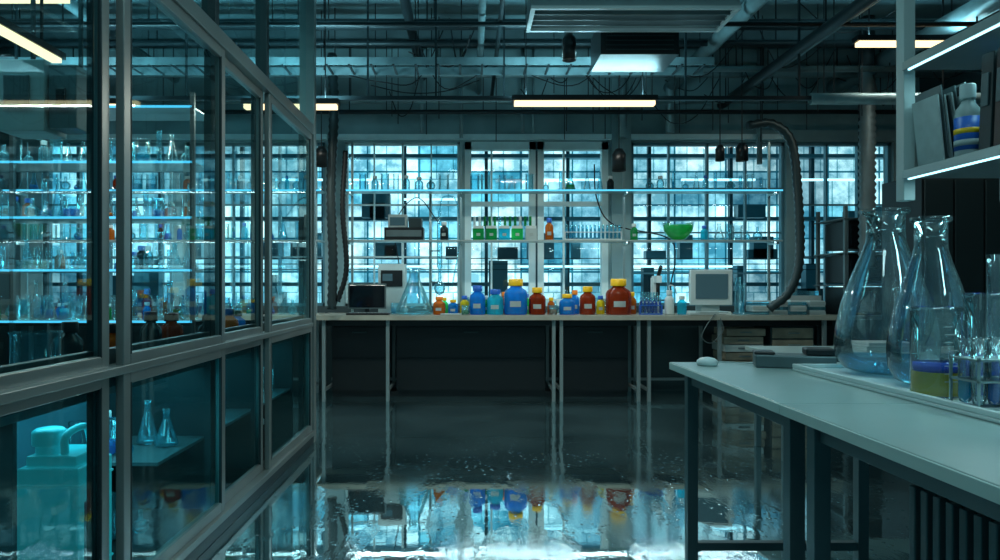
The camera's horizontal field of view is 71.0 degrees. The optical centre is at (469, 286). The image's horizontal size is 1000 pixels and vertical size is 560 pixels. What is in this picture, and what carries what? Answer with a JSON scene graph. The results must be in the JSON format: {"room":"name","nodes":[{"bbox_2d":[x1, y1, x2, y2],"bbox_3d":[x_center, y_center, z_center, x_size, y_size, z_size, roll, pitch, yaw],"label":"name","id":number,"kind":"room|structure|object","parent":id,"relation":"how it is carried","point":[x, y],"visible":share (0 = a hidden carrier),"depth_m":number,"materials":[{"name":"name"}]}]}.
{"room":"laboratory","nodes":[
{"label":"laboratory","id":0,"kind":"room"},
{"bbox_2d":[0,48,20,365],"bbox_3d":[-5.300,-0.775,2.800,0.200,3.950,10.600,0,0,0],"label":"wall","id":1,"kind":"structure","parent":0,"point":[4,52],"depth_m":7.85,"materials":[{"name":"paint"}]},
{"bbox_2d":[0,0,315,559],"bbox_3d":[-1.256,-0.775,3.035,0.120,3.950,4.870,0,0,0],"label":"glass wall","id":2,"kind":"structure","parent":0,"point":[27,385],"depth_m":3.32,"materials":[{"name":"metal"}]},
{"bbox_2d":[21,49,918,390],"bbox_3d":[0.000,-0.775,8.200,10.800,3.950,0.200,0,0,0],"label":"wall","id":3,"kind":"structure","parent":0,"point":[669,344],"depth_m":8.10,"materials":[{"name":"paint"}]},
{"bbox_2d":[49,143,169,305],"bbox_3d":[-4.200,-0.730,8.180,1.500,1.900,0.060,0,0,0],"label":"window","id":4,"kind":"structure","parent":3,"relation":"in","point":[112,145],"depth_m":8.16,"materials":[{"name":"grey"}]},
{"bbox_2d":[187,143,324,305],"bbox_3d":[-2.490,-0.730,8.180,1.620,1.900,0.060,0,0,0],"label":"window","id":5,"kind":"structure","parent":3,"relation":"in","point":[233,145],"depth_m":8.15,"materials":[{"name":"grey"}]},
{"bbox_2d":[345,143,459,305],"bbox_3d":[-0.785,-0.730,8.180,1.330,1.900,0.060,0,0,0],"label":"window","id":6,"kind":"structure","parent":3,"relation":"in","point":[347,145],"depth_m":8.15,"materials":[{"name":"paint"}]},
{"bbox_2d":[36,134,783,139],"bbox_3d":[-0.650,-1.730,8.075,8.700,0.060,0.050,0,0,0],"label":"trim","id":7,"kind":"structure","parent":3,"relation":"attached to","point":[111,136],"depth_m":8.05,"materials":[{"name":"paint"}]},
{"bbox_2d":[465,142,607,305],"bbox_3d":[0.770,-0.730,8.150,1.660,1.900,0.100,0,0,0],"label":"window","id":8,"kind":"structure","parent":3,"relation":"in","point":[535,204],"depth_m":8.10,"materials":[{"name":"paint"}]},
{"bbox_2d":[632,143,783,305],"bbox_3d":[2.765,-0.730,8.180,1.790,1.900,0.060,0,0,0],"label":"window","id":9,"kind":"structure","parent":3,"relation":"in","point":[668,145],"depth_m":8.15,"materials":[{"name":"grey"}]},
{"bbox_2d":[797,143,890,300],"bbox_3d":[4.340,-0.730,8.180,1.120,1.900,0.060,0,0,0],"label":"window","id":10,"kind":"structure","parent":3,"relation":"in","point":[887,146],"depth_m":8.16,"materials":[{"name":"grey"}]},
{"bbox_2d":[0,0,970,48],"bbox_3d":[0.000,-2.825,2.900,10.800,0.150,10.800,0,0,0],"label":"ceiling","id":11,"kind":"structure","parent":0,"point":[228,9],"depth_m":6.96,"materials":[{"name":"metal"}]},
{"bbox_2d":[0,0,65,62],"bbox_3d":[-1.900,-1.890,2.620,0.060,1.720,1.240,0,0,0],"label":"lamp","id":12,"kind":"object","parent":11,"relation":"hanging from","point":[9,30],"visible":1,"depth_m":3.01,"materials":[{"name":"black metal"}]},
{"bbox_2d":[0,0,69,3],"bbox_3d":[-3.000,-2.232,4.200,1.200,1.035,0.100,0,0,0],"label":"lamp","id":13,"kind":"object","parent":11,"relation":"hanging from","point":[1,1],"visible":1,"depth_m":4.22,"materials":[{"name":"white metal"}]},
{"bbox_2d":[0,0,86,138],"bbox_3d":[-2.170,-1.765,3.595,0.380,1.970,0.210,0,0,0],"label":"range hood","id":14,"kind":"object","parent":11,"relation":"hanging from","point":[40,99],"visible":0.94,"depth_m":3.52,"materials":[{"name":"grey plastic"}]},
{"bbox_2d":[316,11,326,166],"bbox_3d":[-1.480,-1.975,6.970,0.120,1.550,0.118,0,0,0],"label":"pendant lamp","id":15,"kind":"object","parent":11,"relation":"hanging from","point":[321,152],"visible":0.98,"depth_m":6.93,"materials":[{"name":"black plastic"}]},
{"bbox_2d":[316,27,339,109],"bbox_3d":[-1.207,-1.857,6.000,0.195,0.697,0.100,0,0,0],"label":"lamp","id":16,"kind":"object","parent":11,"relation":"hanging from","point":[325,103],"depth_m":5.96,"materials":[{"name":"black metal"}]},
{"bbox_2d":[326,52,348,309],"bbox_3d":[-1.363,-1.085,7.200,0.244,2.633,0.110,0,0,0],"label":"flexible duct","id":17,"kind":"object","parent":11,"relation":"hanging from","point":[333,297],"visible":0.91,"depth_m":7.17,"materials":[{"name":"grey plastic"}]},
{"bbox_2d":[0,0,713,74],"bbox_3d":[-1.350,-2.375,5.755,7.100,0.750,1.710,0,0,0],"label":"cable tray","id":18,"kind":"object","parent":11,"relation":"attached to","point":[150,61],"visible":0.59,"depth_m":6.41,"materials":[{"name":"grey metal"}]},
{"bbox_2d":[0,30,962,47],"bbox_3d":[0.000,-2.635,4.750,10.400,0.230,5.260,0,0,0],"label":"steel beam","id":19,"kind":"structure","parent":11,"relation":"attached to","point":[47,34],"depth_m":7.28,"materials":[{"name":"grey metal"}]},
{"bbox_2d":[15,0,980,104],"bbox_3d":[0.050,-2.181,6.170,10.100,1.139,0.100,0,0,0],"label":"rail","id":20,"kind":"object","parent":11,"relation":"hanging from","point":[813,98],"visible":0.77,"depth_m":6.15,"materials":[{"name":"grey metal"}]},
{"bbox_2d":[0,0,999,164],"bbox_3d":[0.000,-2.075,5.040,10.200,1.350,6.080,0,0,0],"label":"pipe","id":21,"kind":"object","parent":11,"relation":"attached to","point":[972,12],"visible":0.52,"depth_m":6.59,"materials":[{"name":"grey metal"}]},
{"bbox_2d":[562,32,575,62],"bbox_3d":[0.780,-2.265,5.500,0.110,0.970,0.108,0,0,0],"label":"pendant lamp","id":22,"kind":"object","parent":11,"relation":"hanging from","point":[569,39],"visible":0.94,"depth_m":5.46,"materials":[{"name":"black metal"}]},
{"bbox_2d":[512,0,657,106],"bbox_3d":[0.980,-2.152,6.000,1.240,1.195,0.100,0,0,0],"label":"lamp","id":23,"kind":"object","parent":11,"relation":"hanging from","point":[525,100],"visible":0.87,"depth_m":5.96,"materials":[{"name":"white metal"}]},
{"bbox_2d":[612,148,625,171],"bbox_3d":[1.490,-1.955,7.000,0.140,1.590,0.138,0,0,0],"label":"pendant lamp","id":24,"kind":"object","parent":11,"relation":"hanging from","point":[618,156],"visible":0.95,"depth_m":6.95,"materials":[{"name":"black metal"}]},
{"bbox_2d":[526,0,740,31],"bbox_3d":[1.140,-2.330,5.025,1.440,0.840,0.450,0,0,0],"label":"hood","id":25,"kind":"object","parent":11,"relation":"attached to","point":[542,15],"depth_m":5.02,"materials":[{"name":"grey metal"}]},
{"bbox_2d":[591,32,678,71],"bbox_3d":[1.300,-2.265,5.570,0.600,0.970,0.460,0,0,0],"label":"ceiling light","id":26,"kind":"object","parent":11,"relation":"attached to","point":[610,51],"visible":0.65,"depth_m":5.35,"materials":[{"name":"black plastic"}]},
{"bbox_2d":[349,0,963,141],"bbox_3d":[1.857,-2.149,7.146,6.152,1.181,1.700,0,0,0],"label":"hanging cables","id":27,"kind":"object","parent":11,"relation":"hanging from","point":[470,36],"visible":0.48,"depth_m":7.09,"materials":[{"name":"black rubber"}]},
{"bbox_2d":[715,47,724,161],"bbox_3d":[2.500,-2.005,7.000,0.090,1.490,0.089,0,0,0],"label":"pendant lamp","id":28,"kind":"object","parent":11,"relation":"hanging from","point":[720,150],"visible":0.98,"depth_m":7.00,"materials":[{"name":"black plastic"}]},
{"bbox_2d":[736,30,747,161],"bbox_3d":[2.720,-2.005,7.000,0.120,1.490,0.118,0,0,0],"label":"pendant lamp","id":29,"kind":"object","parent":11,"relation":"hanging from","point":[742,148],"visible":0.98,"depth_m":7.00,"materials":[{"name":"black plastic"}]},
{"bbox_2d":[858,15,876,267],"bbox_3d":[4.040,-1.470,7.120,0.170,2.540,0.170,0,0,0],"label":"flexible duct","id":30,"kind":"object","parent":11,"relation":"hanging from","point":[867,156],"visible":0.74,"depth_m":7.06,"materials":[{"name":"grey metal"}]},
{"bbox_2d":[852,27,895,47],"bbox_3d":[3.434,-2.121,6.000,0.365,0.170,0.100,0,0,0],"label":"lamp","id":31,"kind":"object","parent":11,"relation":"hanging from","point":[885,41],"depth_m":5.96,"materials":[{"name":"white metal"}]},
{"bbox_2d":[896,0,999,201],"bbox_3d":[1.696,-1.525,1.583,0.407,2.450,1.765,0,0,0],"label":"shelf","id":32,"kind":"object","parent":11,"relation":"hanging from","point":[964,50],"visible":1,"depth_m":2.38,"materials":[{"name":"grey metal"}]},
{"bbox_2d":[912,82,975,165],"bbox_3d":[1.584,-0.533,2.315,0.144,0.246,0.160,0,0,0],"label":"folders","id":33,"kind":"object","parent":32,"relation":"on","point":[934,109],"visible":0.53,"depth_m":2.29,"materials":[{"name":"paper"}]},
{"bbox_2d":[953,83,979,156],"bbox_3d":[1.575,-0.520,2.215,0.075,0.240,0.075,0,0,0],"label":"plastic bottle","id":34,"kind":"object","parent":32,"relation":"on","point":[967,115],"visible":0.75,"depth_m":2.19,"materials":[{"name":"white plastic"}]},
{"bbox_2d":[978,48,999,149],"bbox_3d":[1.667,-0.560,2.037,0.205,0.302,0.254,0,0,0],"label":"ring binder","id":35,"kind":"object","parent":32,"relation":"on","point":[989,125],"visible":0.87,"depth_m":2.11,"materials":[{"name":"grey plastic"}]},
{"bbox_2d":[196,391,912,559],"bbox_3d":[0.000,1.250,2.900,10.800,0.100,10.800,0,0,0],"label":"floor","id":36,"kind":"structure","parent":0,"point":[400,478],"depth_m":4.21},
{"bbox_2d":[0,92,203,357],"bbox_3d":[-3.300,-0.100,5.250,2.630,2.600,0.430,0,0,0],"label":"rack","id":37,"kind":"object","parent":36,"relation":"on","point":[190,113],"visible":0.56,"depth_m":5.05,"materials":[{"name":"grey"}]},
{"bbox_2d":[0,131,189,319],"bbox_3d":[-3.263,-0.475,5.168,2.486,1.436,0.171,0,0,-1],"label":"glassware","id":38,"kind":"object","parent":37,"relation":"in","point":[64,313],"visible":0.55,"depth_m":5.18,"materials":[{"name":"clear glass"}]},
{"bbox_2d":[0,187,203,318],"bbox_3d":[-3.262,-0.261,5.362,2.481,1.008,0.178,0,0,0],"label":"glassware","id":39,"kind":"object","parent":37,"relation":"in","point":[31,211],"visible":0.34,"depth_m":5.36,"materials":[{"name":"clear glass"}]},
{"bbox_2d":[0,337,292,559],"bbox_3d":[-1.620,0.780,3.150,0.560,0.840,4.300,0,0,0],"label":"storage cabinet","id":40,"kind":"object","parent":36,"relation":"on","point":[168,482],"visible":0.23,"depth_m":3.60,"materials":[{"name":"black metal"}]},
{"bbox_2d":[7,330,62,363],"bbox_3d":[-1.550,0.258,2.500,0.171,0.197,0.171,0,0,0],"label":"beaker","id":41,"kind":"object","parent":40,"relation":"on","point":[57,334],"visible":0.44,"depth_m":2.52,"materials":[{"name":"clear glass"}]},
{"bbox_2d":[17,422,113,559],"bbox_3d":[-1.492,0.824,2.620,0.265,0.628,0.250,0,0,0],"label":"canister","id":42,"kind":"object","parent":40,"relation":"in","point":[52,484],"visible":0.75,"depth_m":2.50,"materials":[{"name":"teal"}]},
{"bbox_2d":[61,321,83,354],"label":"bottle","id":43,"kind":"object","parent":40,"relation":"on","point":[72,343],"depth_m":2.77,"materials":[{"name":"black glass"}]},
{"bbox_2d":[109,323,115,346],"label":"bottle","id":44,"kind":"object","parent":40,"relation":"on","point":[112,326],"depth_m":3.02,"materials":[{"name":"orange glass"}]},
{"bbox_2d":[68,366,273,540],"bbox_3d":[-1.609,0.826,4.128,0.403,0.625,2.074,0,0,0],"label":"glassware","id":45,"kind":"object","parent":40,"relation":"in","point":[112,423],"visible":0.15,"depth_m":3.39,"materials":[{"name":"clear glass"}]},
{"bbox_2d":[225,308,245,327],"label":"bottle","id":46,"kind":"object","parent":40,"relation":"on","point":[233,317],"depth_m":4.48,"materials":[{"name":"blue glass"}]},
{"bbox_2d":[0,313,323,392],"bbox_3d":[-3.380,0.748,7.657,3.440,0.905,0.745,0,0,0],"label":"lab bench","id":47,"kind":"object","parent":36,"relation":"on","point":[247,317],"visible":0.08,"depth_m":7.40,"materials":[{"name":"metal"}]},
{"bbox_2d":[20,290,296,313],"bbox_3d":[-3.348,0.162,7.551,3.209,0.264,0.158,0,0,0],"label":"glassware","id":48,"kind":"object","parent":47,"relation":"on","point":[65,304],"visible":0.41,"depth_m":7.56,"materials":[{"name":"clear glass"}]},
{"bbox_2d":[3,142,324,313],"bbox_3d":[-3.300,-0.652,7.617,3.400,1.895,0.255,0,0,0],"label":"shelf","id":49,"kind":"object","parent":47,"relation":"on","point":[23,192],"visible":0.66,"depth_m":7.61,"materials":[{"name":"metal"}]},
{"bbox_2d":[18,172,298,239],"bbox_3d":[-3.306,-0.877,7.609,3.199,0.740,0.180,0,0,0],"label":"glassware","id":50,"kind":"object","parent":49,"relation":"on","point":[244,232],"visible":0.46,"depth_m":7.60,"materials":[{"name":"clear glass"}]},
{"bbox_2d":[332,326,627,396],"bbox_3d":[0.110,0.810,7.742,3.220,0.780,0.315,0,0,0],"label":"panel","id":51,"kind":"object","parent":36,"relation":"on","point":[432,361],"visible":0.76,"depth_m":7.61,"materials":[{"name":"black metal"}]},
{"bbox_2d":[316,313,836,401],"bbox_3d":[1.130,0.748,7.657,5.500,0.905,0.745,0,0,0],"label":"lab bench","id":52,"kind":"object","parent":36,"relation":"on","point":[636,320],"visible":0.69,"depth_m":7.33,"materials":[{"name":"metal"}]},
{"bbox_2d":[348,284,385,311],"bbox_3d":[-1.105,0.129,7.545,0.410,0.330,0.150,0,0,0],"label":"computer monitor","id":53,"kind":"object","parent":52,"relation":"on","point":[367,297],"visible":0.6,"depth_m":7.49,"materials":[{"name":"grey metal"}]},
{"bbox_2d":[346,312,389,314],"bbox_3d":[-1.075,0.281,7.390,0.450,0.026,0.120,0,0,0],"label":"keyboard","id":54,"kind":"object","parent":52,"relation":"on","point":[348,313],"visible":1,"depth_m":7.33,"materials":[{"name":"black plastic"}]},
{"bbox_2d":[396,268,432,314],"bbox_3d":[-0.600,0.042,7.550,0.400,0.496,0.400,0,0,0],"label":"flask","id":55,"kind":"object","parent":52,"relation":"on","point":[401,305],"visible":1,"depth_m":7.63,"materials":[{"name":"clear glass"}]},
{"bbox_2d":[378,180,459,312],"bbox_3d":[-0.565,-0.456,7.872,0.910,1.500,0.215,0,0,0],"label":"apparatus","id":56,"kind":"object","parent":52,"relation":"on","point":[394,276],"visible":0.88,"depth_m":7.78,"materials":[{"name":"grey plastic"}]},
{"bbox_2d":[433,297,444,314],"bbox_3d":[-0.330,0.199,7.499,0.130,0.190,0.132,0,0,0],"label":"bottle","id":57,"kind":"object","parent":52,"relation":"on","point":[438,305],"visible":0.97,"depth_m":7.45,"materials":[{"name":"orange plastic"}]},
{"bbox_2d":[448,299,457,312],"bbox_3d":[-0.180,0.214,7.499,0.110,0.160,0.112,0,0,0],"label":"bottle","id":58,"kind":"object","parent":52,"relation":"on","point":[452,307],"visible":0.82,"depth_m":7.46,"materials":[{"name":"blue plastic"}]},
{"bbox_2d":[470,285,484,314],"bbox_3d":[0.080,0.139,7.499,0.170,0.310,0.172,0,0,0],"label":"bottle","id":59,"kind":"object","parent":52,"relation":"on","point":[477,299],"visible":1,"depth_m":7.43,"materials":[{"name":"blue plastic"}]},
{"bbox_2d":[487,289,503,314],"bbox_3d":[0.270,0.159,7.499,0.180,0.270,0.182,0,0,0],"label":"bottle","id":60,"kind":"object","parent":52,"relation":"on","point":[495,302],"visible":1,"depth_m":7.43,"materials":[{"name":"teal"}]},
{"bbox_2d":[504,279,526,314],"bbox_3d":[0.490,0.104,7.499,0.250,0.380,0.252,0,0,0],"label":"bottle","id":61,"kind":"object","parent":52,"relation":"on","point":[515,297],"visible":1,"depth_m":7.41,"materials":[{"name":"blue plastic"}]},
{"bbox_2d":[529,287,545,314],"bbox_3d":[0.720,0.149,7.499,0.180,0.290,0.182,0,0,0],"label":"bottle","id":62,"kind":"object","parent":52,"relation":"on","point":[537,301],"visible":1,"depth_m":7.43,"materials":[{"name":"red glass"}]},
{"bbox_2d":[346,142,782,311],"bbox_3d":[1.000,-0.652,7.617,4.700,1.895,0.255,0,0,0],"label":"shelf","id":63,"kind":"object","parent":52,"relation":"on","point":[770,192],"visible":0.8,"depth_m":7.61,"materials":[{"name":"metal"}]},
{"bbox_2d":[384,214,424,239],"bbox_3d":[-0.710,-0.643,7.607,0.420,0.273,0.225,0,0,0],"label":"instrument","id":64,"kind":"object","parent":63,"relation":"on","point":[397,229],"visible":0.94,"depth_m":7.50,"materials":[{"name":"black plastic"}]},
{"bbox_2d":[440,222,447,239],"bbox_3d":[-0.280,-0.607,7.599,0.090,0.200,0.092,0,0,0],"label":"bottle","id":65,"kind":"object","parent":63,"relation":"in","point":[443,230],"visible":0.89,"depth_m":7.57,"materials":[{"name":"black glass"}]},
{"bbox_2d":[473,216,536,239],"bbox_3d":[0.375,-0.636,7.594,0.690,0.258,0.132,0,0,0],"label":"box","id":66,"kind":"object","parent":63,"relation":"on","point":[478,231],"visible":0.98,"depth_m":7.53,"materials":[{"name":"green plastic"}]},
{"bbox_2d":[545,218,552,239],"bbox_3d":[0.860,-0.627,7.599,0.090,0.240,0.092,0,0,0],"label":"bottle","id":67,"kind":"object","parent":63,"relation":"in","point":[548,227],"visible":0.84,"depth_m":7.57,"materials":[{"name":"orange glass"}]},
{"bbox_2d":[359,172,763,239],"bbox_3d":[0.989,-0.877,7.592,4.384,0.740,0.165,0,0,0],"label":"glassware","id":68,"kind":"object","parent":63,"relation":"on","point":[610,183],"visible":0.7,"depth_m":7.61,"materials":[{"name":"clear glass"}]},
{"bbox_2d":[564,225,621,239],"bbox_3d":[1.330,-0.591,7.580,0.620,0.167,0.060,0,0,0],"label":"test tube rack","id":69,"kind":"object","parent":63,"relation":"on","point":[566,232],"visible":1,"depth_m":7.57,"materials":[{"name":"clear glass"}]},
{"bbox_2d":[662,220,694,239],"bbox_3d":[2.260,-0.607,7.600,0.340,0.200,0.340,0,0,0],"label":"glass bowl","id":70,"kind":"object","parent":63,"relation":"on","point":[675,231],"visible":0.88,"depth_m":7.51,"materials":[{"name":"green glass"}]},
{"bbox_2d":[559,294,574,314],"bbox_3d":[1.040,0.184,7.499,0.170,0.220,0.172,0,0,0],"label":"bottle","id":71,"kind":"object","parent":52,"relation":"on","point":[566,305],"visible":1,"depth_m":7.44,"materials":[{"name":"blue plastic"}]},
{"bbox_2d":[571,290,578,313],"bbox_3d":[1.150,0.164,7.679,0.100,0.260,0.102,0,0,0],"label":"bottle","id":72,"kind":"object","parent":52,"relation":"on","point":[575,297],"visible":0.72,"depth_m":7.65,"materials":[{"name":"blue plastic"}]},
{"bbox_2d":[580,286,595,314],"bbox_3d":[1.260,0.144,7.499,0.170,0.300,0.172,0,0,0],"label":"bottle","id":73,"kind":"object","parent":52,"relation":"on","point":[587,299],"visible":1,"depth_m":7.44,"materials":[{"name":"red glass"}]},
{"bbox_2d":[596,296,604,313],"bbox_3d":[1.420,0.194,7.619,0.090,0.200,0.092,0,0,0],"label":"bottle","id":74,"kind":"object","parent":52,"relation":"on","point":[600,305],"visible":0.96,"depth_m":7.58,"materials":[{"name":"yellow plastic"}]},
{"bbox_2d":[606,279,630,314],"bbox_3d":[1.590,0.104,7.499,0.270,0.380,0.272,0,0,0],"label":"bottle","id":75,"kind":"object","parent":52,"relation":"on","point":[618,298],"visible":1,"depth_m":7.40,"materials":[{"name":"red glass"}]},
{"bbox_2d":[594,164,675,310],"bbox_3d":[1.847,-0.566,7.846,0.908,1.674,0.177,0,0,10],"label":"power cable","id":76,"kind":"object","parent":52,"relation":"attached to","point":[594,164],"visible":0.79,"depth_m":7.83,"materials":[{"name":"black rubber"}]},
{"bbox_2d":[639,292,658,312],"bbox_3d":[1.950,0.175,7.620,0.200,0.237,0.060,0,0,0],"label":"test tube rack","id":77,"kind":"object","parent":52,"relation":"on","point":[645,298],"visible":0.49,"depth_m":7.62,"materials":[{"name":"plastic"}]},
{"bbox_2d":[639,297,662,314],"bbox_3d":[1.930,0.201,7.480,0.240,0.187,0.060,0,0,0],"label":"test tube rack","id":78,"kind":"object","parent":52,"relation":"on","point":[641,305],"visible":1,"depth_m":7.47,"materials":[{"name":"blue"}]},
{"bbox_2d":[646,265,664,313],"bbox_3d":[2.100,0.027,7.843,0.200,0.534,0.314,0,0,0],"label":"microscope","id":79,"kind":"object","parent":52,"relation":"on","point":[655,280],"visible":0.58,"depth_m":7.80,"materials":[{"name":"white metal"}]},
{"bbox_2d":[664,285,676,314],"bbox_3d":[2.138,0.135,7.474,0.120,0.318,0.100,0,0,35],"label":"wash bottle","id":80,"kind":"object","parent":52,"relation":"on","point":[669,300],"visible":1,"depth_m":7.45,"materials":[{"name":"white plastic"}]},
{"bbox_2d":[677,296,686,314],"bbox_3d":[2.270,0.194,7.500,0.100,0.200,0.100,0,0,0],"label":"bottle","id":81,"kind":"object","parent":52,"relation":"on","point":[681,304],"visible":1,"depth_m":7.46,"materials":[{"name":"teal plastic"}]},
{"bbox_2d":[686,311,727,314],"bbox_3d":[2.500,0.275,7.380,0.400,0.030,0.140,0,0,0],"label":"keyboard","id":82,"kind":"object","parent":52,"relation":"on","point":[697,312],"visible":0.96,"depth_m":7.32,"materials":[{"name":"plastic"}]},
{"bbox_2d":[687,270,731,313],"bbox_3d":[2.600,0.054,7.665,0.442,0.480,0.330,0,0,0],"label":"monitor","id":83,"kind":"object","parent":52,"relation":"on","point":[708,289],"visible":0.88,"depth_m":7.52,"materials":[{"name":"white plastic"}]},
{"bbox_2d":[736,284,746,314],"bbox_3d":[2.910,0.129,7.500,0.108,0.330,0.105,0,0,0],"label":"cylinder","id":84,"kind":"object","parent":52,"relation":"on","point":[741,304],"visible":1,"depth_m":7.49,"materials":[{"name":"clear glass"}]},
{"bbox_2d":[746,118,804,311],"bbox_3d":[3.144,-0.736,7.266,0.599,2.006,0.238,0,0,0],"label":"flexible duct","id":85,"kind":"object","parent":52,"relation":"on","point":[783,130],"visible":0.99,"depth_m":7.17,"materials":[{"name":"grey plastic"}]},
{"bbox_2d":[746,300,825,314],"bbox_3d":[3.385,0.220,7.520,0.770,0.148,0.200,0,0,0],"label":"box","id":86,"kind":"object","parent":52,"relation":"on","point":[802,305],"visible":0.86,"depth_m":7.42,"materials":[{"name":"grey plastic"}]},
{"bbox_2d":[780,291,820,313],"bbox_3d":[3.670,0.169,7.775,0.340,0.250,0.250,0,0,0],"label":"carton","id":87,"kind":"object","parent":52,"relation":"on","point":[813,295],"visible":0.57,"depth_m":7.65,"materials":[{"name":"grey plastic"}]},
{"bbox_2d":[712,327,764,361],"bbox_3d":[2.929,0.823,7.645,0.438,0.755,0.410,0,0,0],"label":"storage box","id":88,"kind":"object","parent":36,"relation":"on","point":[734,339],"visible":0.45,"depth_m":7.45,"materials":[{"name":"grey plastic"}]},
{"bbox_2d":[754,326,813,345],"bbox_3d":[3.430,0.810,7.650,0.460,0.780,0.460,0,0,0],"label":"drawer unit","id":89,"kind":"object","parent":36,"relation":"on","point":[774,335],"visible":0.29,"depth_m":7.44,"materials":[{"name":"grey"}]},
{"bbox_2d":[669,362,999,559],"bbox_3d":[1.388,0.765,1.967,1.024,0.870,2.234,0,0,0],"label":"lab table","id":90,"kind":"object","parent":36,"relation":"on","point":[953,456],"visible":0.82,"depth_m":1.91,"materials":[{"name":"laminate"}]},
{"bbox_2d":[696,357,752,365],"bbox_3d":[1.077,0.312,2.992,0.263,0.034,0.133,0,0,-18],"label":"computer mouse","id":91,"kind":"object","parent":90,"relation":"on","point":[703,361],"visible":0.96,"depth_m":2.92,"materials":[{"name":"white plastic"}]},
{"bbox_2d":[752,347,836,367],"bbox_3d":[1.328,0.288,2.881,0.304,0.081,0.130,0,0,17],"label":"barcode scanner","id":92,"kind":"object","parent":90,"relation":"on","point":[809,355],"visible":0.84,"depth_m":2.83,"materials":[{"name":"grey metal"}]},
{"bbox_2d":[792,364,999,423],"bbox_3d":[1.565,0.316,2.030,0.590,0.028,1.460,0,0,0],"label":"tray","id":93,"kind":"object","parent":90,"relation":"on","point":[883,384],"visible":0.48,"depth_m":2.20,"materials":[{"name":"white plastic"}]},
{"bbox_2d":[833,207,941,375],"bbox_3d":[1.520,0.015,2.560,0.340,0.596,0.340,0,0,0],"label":"flask","id":94,"kind":"object","parent":93,"relation":"on","point":[929,327],"visible":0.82,"depth_m":2.62,"materials":[{"name":"clear glass"}]},
{"bbox_2d":[886,215,978,384],"bbox_3d":[1.475,0.045,2.240,0.250,0.536,0.250,0,0,0],"label":"flask","id":95,"kind":"object","parent":93,"relation":"on","point":[899,372],"visible":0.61,"depth_m":2.31,"materials":[{"name":"clear glass"}]},
{"bbox_2d":[908,306,965,398],"bbox_3d":[1.352,0.185,2.030,0.141,0.257,0.141,0,0,0],"label":"beaker","id":96,"kind":"object","parent":93,"relation":"on","point":[928,377],"visible":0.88,"depth_m":2.01,"materials":[{"name":"clear glass"}]},
{"bbox_2d":[949,337,999,410],"bbox_3d":[1.470,0.226,1.845,0.340,0.182,0.110,0,0,0],"label":"test tube rack","id":97,"kind":"object","parent":93,"relation":"on","point":[966,385],"visible":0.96,"depth_m":1.84,"materials":[{"name":"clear glass"}]},
{"bbox_2d":[961,293,998,397],"bbox_3d":[1.510,0.166,2.020,0.154,0.297,0.154,0,0,0],"label":"beaker","id":98,"kind":"object","parent":93,"relation":"on","point":[968,300],"visible":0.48,"depth_m":2.08,"materials":[{"name":"clear glass"}]},
{"bbox_2d":[985,255,998,353],"bbox_3d":[1.660,0.107,2.200,0.108,0.420,0.105,0,0,0],"label":"cylinder","id":99,"kind":"object","parent":93,"relation":"on","point":[995,350],"visible":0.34,"depth_m":2.23,"materials":[{"name":"clear glass"}]},
{"bbox_2d":[814,206,881,345],"bbox_3d":[4.350,0.175,7.625,0.900,2.050,0.650,0,0,0],"label":"shelving rack","id":100,"kind":"object","parent":36,"relation":"on","point":[841,234],"visible":0.36,"depth_m":7.36,"materials":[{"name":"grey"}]},
{"bbox_2d":[745,346,982,460],"bbox_3d":[3.000,0.825,5.050,1.800,0.750,0.600,0,0,0],"label":"side table","id":101,"kind":"object","parent":36,"relation":"on","point":[871,356],"visible":0.31,"depth_m":4.96,"materials":[{"name":"laminate"}]},
{"bbox_2d":[852,340,920,351],"bbox_3d":[2.950,0.420,5.000,0.400,0.060,0.300,0,0,0],"label":"document tray","id":102,"kind":"object","parent":101,"relation":"on","point":[861,345],"visible":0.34,"depth_m":4.88,"materials":[{"name":"grey plastic"}]},
{"bbox_2d":[882,178,999,346],"bbox_3d":[4.550,0.100,6.485,1.100,2.200,0.630,0,0,0],"label":"cabinet","id":103,"kind":"object","parent":36,"relation":"on","point":[973,204],"visible":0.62,"depth_m":6.19,"materials":[{"name":"black metal"}]},
{"bbox_2d":[909,484,999,559],"bbox_3d":[1.397,0.850,1.613,0.445,0.700,0.575,0,0,0],"label":"radiator","id":104,"kind":"object","parent":36,"relation":"on","point":[940,528],"visible":0.78,"depth_m":1.72,"materials":[{"name":"black metal"}]},
{"bbox_2d":[611,78,630,390],"bbox_3d":[1.740,-0.775,8.070,0.220,3.950,0.060,0,0,0],"label":"concrete column","id":105,"kind":"structure","parent":0,"point":[616,199],"depth_m":8.04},
{"bbox_2d":[919,10,999,106],"bbox_3d":[5.300,-0.775,2.800,0.200,3.950,10.600,0,0,0],"label":"wall","id":106,"kind":"structure","parent":0,"point":[925,84],"depth_m":7.50,"materials":[{"name":"paint"}]},
{"label":"outside","id":107,"kind":"structure","parent":0,"visible":0},
{"bbox_3d":[0.000,1.750,10.750,22.000,0.100,4.900,0,0,0],"label":"ground","id":108,"kind":"structure","parent":107,"visible":0},
{"bbox_2d":[53,146,882,302],"bbox_3d":[0.000,-1.550,12.800,22.000,7.500,0.800,0,0,0],"label":"window","id":109,"kind":"structure","parent":108,"relation":"on","point":[509,260],"depth_m":13.00,"materials":[{"name":"teal"}]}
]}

